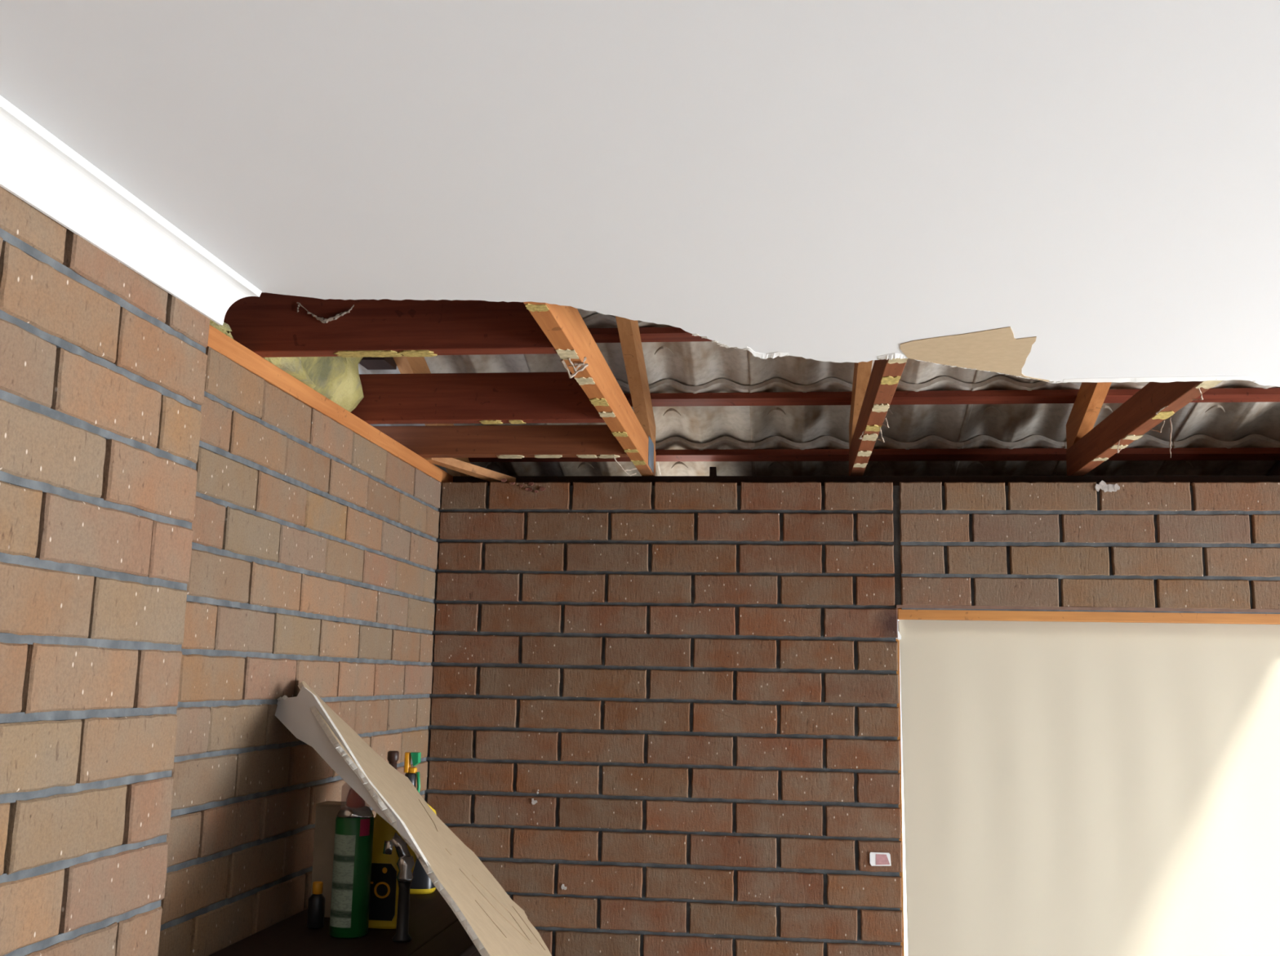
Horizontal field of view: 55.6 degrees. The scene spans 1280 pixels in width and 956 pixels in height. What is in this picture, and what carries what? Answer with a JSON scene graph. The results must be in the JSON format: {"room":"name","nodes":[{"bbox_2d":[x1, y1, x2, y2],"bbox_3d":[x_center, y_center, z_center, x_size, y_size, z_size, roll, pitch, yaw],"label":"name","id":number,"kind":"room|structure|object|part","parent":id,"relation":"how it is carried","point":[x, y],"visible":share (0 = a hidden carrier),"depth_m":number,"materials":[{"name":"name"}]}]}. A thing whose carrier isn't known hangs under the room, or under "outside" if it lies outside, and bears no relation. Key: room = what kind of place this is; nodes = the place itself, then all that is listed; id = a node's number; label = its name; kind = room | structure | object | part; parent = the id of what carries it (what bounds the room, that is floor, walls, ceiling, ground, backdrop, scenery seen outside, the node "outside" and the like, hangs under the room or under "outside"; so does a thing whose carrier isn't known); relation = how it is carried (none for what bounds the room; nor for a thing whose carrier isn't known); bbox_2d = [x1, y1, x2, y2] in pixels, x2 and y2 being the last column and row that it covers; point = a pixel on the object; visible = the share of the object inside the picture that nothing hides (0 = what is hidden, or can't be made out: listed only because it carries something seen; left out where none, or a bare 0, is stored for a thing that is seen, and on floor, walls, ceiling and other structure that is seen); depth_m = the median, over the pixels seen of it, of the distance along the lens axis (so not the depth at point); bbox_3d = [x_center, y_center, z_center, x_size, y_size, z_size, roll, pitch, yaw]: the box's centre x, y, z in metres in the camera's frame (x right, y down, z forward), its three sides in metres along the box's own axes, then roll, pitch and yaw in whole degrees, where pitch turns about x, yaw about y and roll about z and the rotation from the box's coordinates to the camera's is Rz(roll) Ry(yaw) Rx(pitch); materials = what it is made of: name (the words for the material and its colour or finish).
{"room":"damaged room","nodes":[
{"label":"damaged room","id":0,"kind":"room"},
{"bbox_2d":[0,186,209,955],"bbox_3d":[-0.996,0.555,-0.309,0.244,2.324,3.924,0,-10,7],"label":"wall pier","id":1,"kind":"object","parent":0,"point":[103,369],"visible":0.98,"depth_m":1.46,"materials":[{"name":"brick"}]},
{"bbox_2d":[157,346,440,955],"bbox_3d":[-0.740,1.015,2.424,0.113,2.323,1.729,0,-10,7],"label":"wall","id":2,"kind":"structure","parent":0,"point":[313,562],"depth_m":2.33,"materials":[{"name":"brick"}]},
{"bbox_2d":[0,95,262,324],"bbox_3d":[-0.829,-0.582,-0.108,0.048,0.062,3.982,0,-10,7],"label":"trim","id":3,"kind":"structure","parent":2,"relation":"attached to","point":[37,167],"depth_m":1.47,"materials":[{"name":"white paint"}]},
{"bbox_2d":[207,324,453,485],"bbox_3d":[-0.700,-0.135,2.700,0.090,0.038,1.860,0,-10,7],"label":"wall plate","id":4,"kind":"object","parent":2,"relation":"on","point":[219,341],"visible":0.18,"depth_m":2.52,"materials":[{"name":"orange wood"}]},
{"bbox_2d":[209,319,233,338],"bbox_3d":[-0.913,-0.292,2.016,0.326,0.042,0.458,0,-10,7],"label":"insulation batt","id":5,"kind":"object","parent":4,"relation":"on","point":[224,328],"visible":0.02,"depth_m":2.18,"materials":[{"name":"yellow fabric"}]},
{"bbox_2d":[262,356,364,412],"bbox_3d":[-0.826,-0.316,2.592,0.364,0.278,0.520,0,-10,7],"label":"insulation batt","id":6,"kind":"object","parent":4,"relation":"on","point":[337,379],"visible":0.08,"depth_m":2.66,"materials":[{"name":"yellow fabric"}]},
{"bbox_2d":[223,292,557,357],"bbox_3d":[-0.577,-0.287,2.247,0.858,0.123,0.040,0,-10,7],"label":"joist","id":7,"kind":"object","parent":4,"relation":"on","point":[269,325],"visible":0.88,"depth_m":2.21,"materials":[{"name":"red wood"}]},
{"bbox_2d":[296,302,354,323],"bbox_3d":[-0.579,-0.304,2.227,0.111,0.042,0.007,0,-10,7],"label":"cobweb","id":8,"kind":"object","parent":7,"relation":"attached to","point":[322,320],"visible":1,"depth_m":2.22},
{"bbox_2d":[351,372,604,424],"bbox_3d":[-0.508,-0.184,2.833,0.858,0.114,0.038,0,-10,7],"label":"joist","id":9,"kind":"object","parent":4,"relation":"on","point":[506,397],"visible":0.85,"depth_m":2.80,"materials":[{"name":"red wood"}]},
{"bbox_2d":[373,424,628,458],"bbox_3d":[-0.458,-0.096,3.256,0.858,0.083,0.042,0,-10,7],"label":"joist","id":10,"kind":"object","parent":4,"relation":"on","point":[588,441],"visible":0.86,"depth_m":3.22,"materials":[{"name":"brown wood"}]},
{"bbox_2d":[613,457,636,475],"bbox_3d":[-0.041,-0.028,3.284,0.014,0.033,0.175,-3,-10,23],"label":"cobweb","id":11,"kind":"object","parent":10,"relation":"attached to","point":[621,468],"visible":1,"depth_m":3.30},
{"bbox_2d":[359,355,470,475],"bbox_3d":[-0.669,-0.379,3.151,0.115,0.679,1.570,0,-10,7],"label":"rafter","id":12,"kind":"object","parent":2,"relation":"on","point":[406,365],"visible":0.18,"depth_m":3.20,"materials":[{"name":"beige wood"}]},
{"bbox_2d":[468,447,1279,462],"bbox_3d":[0.433,-0.069,3.680,2.930,0.032,0.043,0,-10,7],"label":"batten","id":13,"kind":"object","parent":12,"relation":"on","point":[1233,453],"visible":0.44,"depth_m":3.62,"materials":[{"name":"red wood"}]},
{"bbox_2d":[424,457,515,482],"bbox_3d":[-0.483,-0.025,3.413,0.307,0.059,0.035,10,-13,-41],"label":"timber offcut","id":14,"kind":"object","parent":2,"relation":"on","point":[452,464],"visible":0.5,"depth_m":3.40,"materials":[{"name":"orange wood"}]},
{"bbox_2d":[0,0,1279,386],"bbox_3d":[2.600,-0.558,-0.153,6.868,0.015,4.693,0,-10,7],"label":"ceiling","id":15,"kind":"structure","parent":0,"point":[1051,191],"depth_m":1.34,"materials":[{"name":"white paint"}]},
{"bbox_2d":[848,357,908,475],"bbox_3d":[0.453,-0.829,2.074,0.038,1.175,3.070,0,-10,7],"label":"roof truss","id":16,"kind":"object","parent":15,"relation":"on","point":[873,393],"visible":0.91,"depth_m":2.85,"materials":[{"name":"brown wood"}]},
{"bbox_2d":[858,417,888,442],"bbox_3d":[0.544,-0.102,2.789,0.051,0.028,0.234,1,-9,-2],"label":"cobweb","id":17,"kind":"object","parent":16,"relation":"attached to","point":[860,437],"visible":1,"depth_m":2.81},
{"bbox_2d":[623,387,1279,406],"bbox_3d":[0.456,-0.223,3.407,3.040,0.032,0.043,0,-10,7],"label":"batten","id":18,"kind":"object","parent":16,"relation":"on","point":[1242,394],"visible":0.44,"depth_m":3.35,"materials":[{"name":"red wood"}]},
{"bbox_2d":[749,377,852,443],"bbox_3d":[0.484,-0.178,3.562,0.318,0.149,0.380,0,-10,6],"label":"tile","id":19,"kind":"structure","parent":18,"relation":"on","point":[796,424],"depth_m":3.55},
{"bbox_2d":[747,350,854,385],"bbox_3d":[0.454,-0.331,3.293,0.318,0.151,0.380,0,-10,7],"label":"tile","id":20,"kind":"structure","parent":19,"relation":"on","point":[800,371],"depth_m":3.35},
{"bbox_2d":[878,376,977,442],"bbox_3d":[0.790,-0.178,3.525,0.318,0.150,0.380,0,-10,7],"label":"tile","id":21,"kind":"structure","parent":18,"relation":"on","point":[906,423],"depth_m":3.51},
{"bbox_2d":[871,358,976,383],"bbox_3d":[0.756,-0.331,3.259,0.318,0.151,0.380,0,-10,7],"label":"tile","id":22,"kind":"structure","parent":21,"relation":"on","point":[914,371],"depth_m":3.32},
{"bbox_2d":[957,375,1081,442],"bbox_3d":[1.091,-0.178,3.489,0.318,0.150,0.380,0,-10,7],"label":"tile","id":23,"kind":"structure","parent":18,"relation":"on","point":[1009,423],"depth_m":3.48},
{"bbox_2d":[973,369,1040,383],"bbox_3d":[1.063,-0.331,3.222,0.318,0.151,0.380,0,-10,7],"label":"tile","id":24,"kind":"structure","parent":23,"relation":"on","point":[980,375],"depth_m":3.32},
{"bbox_2d":[1066,380,1222,475],"bbox_3d":[1.054,-0.829,2.003,0.038,1.174,3.070,0,-10,7],"label":"roof truss","id":25,"kind":"object","parent":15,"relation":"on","point":[1088,446],"visible":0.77,"depth_m":2.96,"materials":[{"name":"brown wood"}]},
{"bbox_2d":[1117,387,1203,453],"bbox_3d":[1.129,-0.114,2.664,0.052,0.023,0.623,0,-10,9],"label":"cobweb","id":26,"kind":"object","parent":25,"relation":"attached to","point":[1202,397],"visible":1,"depth_m":2.57},
{"bbox_2d":[1168,417,1172,456],"bbox_3d":[1.201,-0.092,2.744,0.009,0.093,0.004,0,-10,7],"label":"cobweb","id":27,"kind":"object","parent":25,"relation":"hanging from","point":[1170,444],"visible":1,"depth_m":2.74},
{"bbox_2d":[424,481,1279,955],"bbox_3d":[2.884,1.163,2.899,7.220,2.323,0.113,0,-10,7],"label":"wall","id":28,"kind":"structure","parent":0,"point":[695,684],"depth_m":3.25,"materials":[{"name":"brick"}]},
{"bbox_2d":[501,478,545,493],"bbox_3d":[-0.329,0.021,3.412,0.128,0.041,0.009,0,-10,7],"label":"debris","id":29,"kind":"object","parent":28,"relation":"attached to","point":[542,488],"visible":1,"depth_m":3.41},
{"bbox_2d":[531,789,538,804],"bbox_3d":[-0.282,0.859,3.267,0.020,0.040,0.004,0,-10,7],"label":"plaster splash","id":30,"kind":"object","parent":28,"relation":"attached to","point":[534,802],"visible":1,"depth_m":3.27,"materials":[{"name":"white paint"}]},
{"bbox_2d":[453,475,1279,485],"bbox_3d":[2.927,0.015,3.181,7.000,0.038,0.040,0,-10,7],"label":"wall plate","id":31,"kind":"object","parent":28,"relation":"attached to","point":[895,480],"visible":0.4,"depth_m":3.43,"materials":[{"name":"brown wood"}]},
{"bbox_2d":[523,301,655,475],"bbox_3d":[-0.138,-0.829,2.143,0.038,1.175,3.070,0,-10,7],"label":"roof truss","id":32,"kind":"object","parent":31,"relation":"on","point":[564,326],"visible":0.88,"depth_m":2.72,"materials":[{"name":"orange wood"}]},
{"bbox_2d":[560,356,588,378],"bbox_3d":[-0.120,-0.208,2.259,0.031,0.044,0.068,-7,-12,40],"label":"cobweb","id":33,"kind":"object","parent":32,"relation":"attached to","point":[579,364],"visible":1,"depth_m":2.25},
{"bbox_2d":[587,327,711,342],"bbox_3d":[0.425,-0.376,3.140,3.040,0.032,0.043,0,-10,7],"label":"batten","id":34,"kind":"object","parent":32,"relation":"on","point":[646,334],"visible":0.02,"depth_m":3.18,"materials":[{"name":"red wood"}]},
{"bbox_3d":[0.031,-0.066,3.424,0.002,0.082,0.130,0,-10,7],"label":"nail plate","id":35,"kind":"part","parent":32,"relation":"part of","materials":[{"name":"metal"}]},
{"bbox_2d":[869,852,891,866],"bbox_3d":[0.622,0.986,3.138,0.054,0.034,0.003,0,-10,7],"label":"sticker","id":36,"kind":"object","parent":28,"relation":"attached to","point":[877,859],"visible":1,"depth_m":3.14,"materials":[{"name":"paper"}]},
{"bbox_3d":[0.628,0.987,3.136,0.036,0.027,0.001,0,-10,7],"label":"printed panel","id":37,"kind":"part","parent":36,"relation":"part of","materials":[{"name":"pink paper"}]},
{"bbox_2d":[895,604,1279,955],"bbox_3d":[1.325,1.284,3.091,1.303,1.889,0.159,0,-10,7],"label":"window","id":38,"kind":"structure","parent":28,"relation":"in","point":[937,615],"depth_m":3.19,"materials":[{"name":"paint"}]},
{"bbox_2d":[895,618,1279,955],"bbox_3d":[1.268,1.260,3.081,1.188,1.827,0.060,0,-9,6],"label":"roller blind","id":39,"kind":"object","parent":38,"relation":"attached to","point":[1071,788],"visible":0.99,"depth_m":3.15,"materials":[{"name":"beige fabric"}]},
{"bbox_2d":[1094,480,1119,492],"bbox_3d":[1.244,0.022,3.228,0.064,0.032,0.004,0,-10,7],"label":"plaster splash","id":40,"kind":"object","parent":28,"relation":"attached to","point":[1102,485],"visible":1,"depth_m":3.23,"materials":[{"name":"white paint"}]},
{"bbox_3d":[2.493,1.887,-0.085,7.300,0.100,5.810,0,-10,7],"label":"floor","id":41,"kind":"structure","parent":0,"visible":0},
{"bbox_2d":[208,886,502,955],"bbox_3d":[-0.551,1.476,2.092,0.325,1.311,1.165,0,-10,7],"label":"table","id":42,"kind":"object","parent":41,"relation":"on","point":[430,914],"visible":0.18,"depth_m":2.17,"materials":[{"name":"brown wood"}]},
{"bbox_2d":[306,880,325,928],"bbox_3d":[-0.604,0.797,2.266,0.031,0.082,0.031,0,-10,7],"label":"bottle","id":43,"kind":"object","parent":42,"relation":"on","point":[316,904],"visible":1,"depth_m":2.25,"materials":[{"name":"plastic"}]},
{"bbox_2d":[311,800,346,917],"bbox_3d":[-0.603,0.753,2.401,0.072,0.213,0.062,0,-10,7],"label":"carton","id":44,"kind":"object","parent":42,"relation":"on","point":[326,811],"visible":0.4,"depth_m":2.38,"materials":[{"name":"brown cardboard"}]},
{"bbox_2d":[328,787,373,937],"bbox_3d":[-0.526,0.697,2.223,0.069,0.268,0.070,0,-10,7],"label":"aerosol can","id":45,"kind":"object","parent":42,"relation":"on","point":[354,822],"visible":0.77,"depth_m":2.19,"materials":[{"name":"green metal"}]},
{"bbox_3d":[-0.539,0.726,2.189,0.045,0.160,0.008,-3,-10,22],"label":"label panel","id":46,"kind":"part","parent":45,"relation":"part of","materials":[{"name":"paper"}]},
{"bbox_2d":[368,813,417,928],"bbox_3d":[-0.482,0.729,2.308,0.115,0.233,0.063,0,-10,7],"label":"packaging","id":47,"kind":"object","parent":42,"relation":"on","point":[384,894],"visible":0.58,"depth_m":2.27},
{"bbox_3d":[-0.445,0.720,2.307,0.041,0.088,0.014,0,-10,7],"label":"loop handle","id":48,"kind":"part","parent":47,"relation":"part of","materials":[{"name":"yellow plastic"}]},
{"bbox_2d":[386,750,399,769],"bbox_3d":[-0.562,0.765,2.726,0.056,0.297,0.056,0,-10,7],"label":"bottle","id":49,"kind":"object","parent":42,"relation":"on","point":[393,757],"visible":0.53,"depth_m":2.74,"materials":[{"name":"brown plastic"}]},
{"bbox_2d":[382,831,414,942],"bbox_3d":[-0.434,0.733,2.181,0.057,0.186,0.034,0,-10,7],"label":"hammer","id":50,"kind":"object","parent":42,"relation":"on","point":[405,863],"visible":1,"depth_m":2.17,"materials":[{"name":"black metal"}]},
{"bbox_3d":[-0.434,0.683,2.188,0.056,0.086,0.033,0,-10,7],"label":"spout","id":51,"kind":"part","parent":50,"relation":"part of","materials":[{"name":"silver metal"}]},
{"bbox_3d":[-0.424,0.775,2.172,0.034,0.100,0.034,0,-10,7],"label":"stem","id":52,"kind":"part","parent":50,"relation":"part of","materials":[{"name":"black plastic"}]},
{"bbox_2d":[404,751,436,893],"bbox_3d":[-0.499,0.758,2.679,0.107,0.298,0.064,0,-10,7],"label":"spray bottle","id":53,"kind":"object","parent":42,"relation":"on","point":[421,883],"visible":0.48,"depth_m":2.63,"materials":[{"name":"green plastic"}]},
{"bbox_2d":[297,680,551,955],"bbox_3d":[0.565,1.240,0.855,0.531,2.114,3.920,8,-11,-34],"label":"sheet","id":54,"kind":"object","parent":41,"relation":"on","point":[494,922],"visible":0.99,"depth_m":2.16,"materials":[{"name":"beige wood"}]},
{"bbox_2d":[275,685,429,866],"bbox_3d":[-0.507,0.517,2.139,0.045,0.289,0.586,10,-13,-43],"label":"sheet","id":55,"kind":"object","parent":54,"relation":"on","point":[295,713],"visible":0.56,"depth_m":2.22,"materials":[{"name":"white paint"}]},
{"bbox_2d":[409,920,481,955],"bbox_3d":[-0.364,1.451,1.921,0.084,1.311,0.875,0,-10,7],"label":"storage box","id":56,"kind":"object","parent":41,"relation":"on","point":[454,940],"visible":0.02,"depth_m":2.15,"materials":[{"name":"brown cardboard"}]},
{"bbox_3d":[0.465,0.085,3.946,2.930,0.032,0.043,0,-10,7],"label":"batten","id":57,"kind":"object","parent":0,"visible":0},
{"label":"tile","id":58,"kind":"structure","parent":57,"relation":"on","visible":0},
{"bbox_2d":[433,463,448,473],"bbox_3d":[-0.701,-0.023,3.971,0.318,0.151,0.380,0,-10,7],"label":"tile","id":59,"kind":"structure","parent":58,"relation":"on","point":[438,466],"depth_m":3.96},
{"bbox_2d":[368,423,425,426],"bbox_3d":[-0.732,-0.177,3.705,0.318,0.150,0.380,0,-10,7],"label":"tile","id":60,"kind":"structure","parent":59,"relation":"on","point":[371,424],"depth_m":3.72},
{"bbox_2d":[358,363,400,373],"bbox_3d":[-0.764,-0.331,3.439,0.318,0.150,0.380,0,-10,6],"label":"tile","id":61,"kind":"structure","parent":60,"relation":"on","point":[362,370],"depth_m":3.47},
{"label":"tile","id":62,"kind":"structure","parent":57,"relation":"on","visible":0},
{"bbox_2d":[470,462,565,475],"bbox_3d":[-0.391,-0.024,3.934,0.318,0.149,0.380,0,-10,7],"label":"tile","id":63,"kind":"structure","parent":62,"relation":"on","point":[510,468],"depth_m":3.90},
{"bbox_2d":[453,422,551,425],"bbox_3d":[-0.423,-0.177,3.667,0.318,0.151,0.380,0,-10,7],"label":"tile","id":64,"kind":"structure","parent":63,"relation":"on","point":[508,424],"depth_m":3.68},
{"bbox_2d":[423,354,529,373],"bbox_3d":[-0.460,-0.330,3.402,0.318,0.151,0.380,0,-10,7],"label":"tile","id":65,"kind":"structure","parent":64,"relation":"on","point":[482,363],"depth_m":3.41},
{"bbox_3d":[-0.061,0.130,4.166,0.318,0.040,0.385,0,-26,7],"label":"tile","id":66,"kind":"structure","parent":57,"relation":"on","visible":0},
{"bbox_2d":[558,461,661,475],"bbox_3d":[-0.089,-0.024,3.898,0.318,0.150,0.380,0,-10,7],"label":"tile","id":67,"kind":"structure","parent":66,"relation":"on","point":[611,468],"depth_m":3.88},
{"bbox_2d":[545,379,634,425],"bbox_3d":[-0.125,-0.178,3.634,0.318,0.149,0.380,0,-10,7],"label":"tile","id":68,"kind":"structure","parent":67,"relation":"on","point":[624,386],"depth_m":3.63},
{"bbox_2d":[524,313,628,384],"bbox_3d":[-0.154,-0.331,3.367,0.318,0.150,0.380,0,-10,7],"label":"tile","id":69,"kind":"structure","parent":68,"relation":"on","point":[612,353],"depth_m":3.36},
{"bbox_2d":[577,308,615,319],"bbox_3d":[-0.187,-0.484,3.100,0.318,0.150,0.380,0,-10,7],"label":"tile","id":70,"kind":"structure","parent":69,"relation":"on","point":[584,313],"depth_m":3.19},
{"label":"tile","id":71,"kind":"structure","parent":57,"relation":"on","visible":0},
{"bbox_2d":[655,435,756,475],"bbox_3d":[0.211,-0.024,3.863,0.318,0.150,0.380,0,-10,7],"label":"tile","id":72,"kind":"structure","parent":71,"relation":"on","point":[667,468],"depth_m":3.80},
{"bbox_2d":[648,378,755,443],"bbox_3d":[0.179,-0.177,3.598,0.318,0.151,0.380,0,-10,7],"label":"tile","id":73,"kind":"structure","parent":72,"relation":"on","point":[706,424],"depth_m":3.58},
{"bbox_2d":[637,320,749,386],"bbox_3d":[0.150,-0.331,3.330,0.318,0.150,0.380,0,-10,7],"label":"tile","id":74,"kind":"structure","parent":73,"relation":"on","point":[694,363],"depth_m":3.34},
{"bbox_3d":[0.550,0.130,4.094,0.318,0.040,0.385,0,-26,7],"label":"tile","id":75,"kind":"structure","parent":57,"relation":"on","visible":0},
{"bbox_2d":[751,435,848,475],"bbox_3d":[0.514,-0.024,3.828,0.318,0.149,0.380,0,-10,7],"label":"tile","id":76,"kind":"structure","parent":75,"relation":"on","point":[762,468],"depth_m":3.77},
{"label":"tile","id":77,"kind":"structure","parent":57,"relation":"on","visible":0},
{"bbox_2d":[862,435,964,475],"bbox_3d":[0.823,-0.025,3.791,0.318,0.149,0.380,0,-10,7],"label":"tile","id":78,"kind":"structure","parent":77,"relation":"on","point":[931,442],"depth_m":3.73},
{"label":"tile","id":79,"kind":"structure","parent":57,"relation":"on","visible":0},
{"bbox_2d":[949,435,1064,475],"bbox_3d":[1.121,-0.024,3.757,0.318,0.150,0.380,0,-10,7],"label":"tile","id":80,"kind":"structure","parent":79,"relation":"on","point":[1011,468],"depth_m":3.70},
{"bbox_3d":[1.459,0.130,3.986,0.318,0.040,0.385,0,-26,7],"label":"tile","id":81,"kind":"structure","parent":57,"relation":"on","visible":0},
{"bbox_2d":[1051,434,1173,475],"bbox_3d":[1.425,-0.024,3.721,0.318,0.150,0.380,0,-10,6],"label":"tile","id":82,"kind":"structure","parent":81,"relation":"on","point":[1108,468],"depth_m":3.67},
{"bbox_2d":[1065,382,1195,441],"bbox_3d":[1.399,-0.178,3.453,0.318,0.150,0.380,0,-10,7],"label":"tile","id":83,"kind":"structure","parent":82,"relation":"on","point":[1177,420],"depth_m":3.44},
{"bbox_3d":[1.761,0.129,3.951,0.318,0.040,0.385,0,-26,7],"label":"tile","id":84,"kind":"structure","parent":57,"relation":"on","visible":0},
{"bbox_2d":[1155,434,1279,475],"bbox_3d":[1.731,-0.024,3.684,0.318,0.150,0.380,0,-10,7],"label":"tile","id":85,"kind":"structure","parent":84,"relation":"on","point":[1169,468],"depth_m":3.63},
{"bbox_2d":[1172,379,1279,441],"bbox_3d":[1.700,-0.177,3.418,0.318,0.151,0.380,0,-10,7],"label":"tile","id":86,"kind":"structure","parent":85,"relation":"on","point":[1222,421],"depth_m":3.43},
{"label":"outside","id":87,"kind":"structure","parent":0,"visible":0},
{"bbox_2d":[901,772,907,955],"bbox_3d":[3.321,4.572,15.047,35.000,0.100,24.870,0,-10,7],"label":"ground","id":88,"kind":"structure","parent":87,"point":[903,816],"depth_m":12.07,"materials":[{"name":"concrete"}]},
{"bbox_3d":[-1.235,1.200,3.442,1.070,2.272,0.030,0,-10,7],"label":"wall","id":89,"kind":"structure","parent":0,"visible":0},
{"bbox_3d":[0.106,0.141,3.809,3.650,0.008,0.690,0,-10,7],"label":"soffit","id":90,"kind":"structure","parent":89,"relation":"attached to","visible":0},
{"bbox_2d":[709,466,716,475],"bbox_3d":[0.246,0.076,3.907,0.020,0.157,0.408,0,-10,7],"label":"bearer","id":91,"kind":"object","parent":90,"relation":"on","point":[713,470],"visible":0.14,"depth_m":3.72,"materials":[{"name":"brown wood"}]}
]}

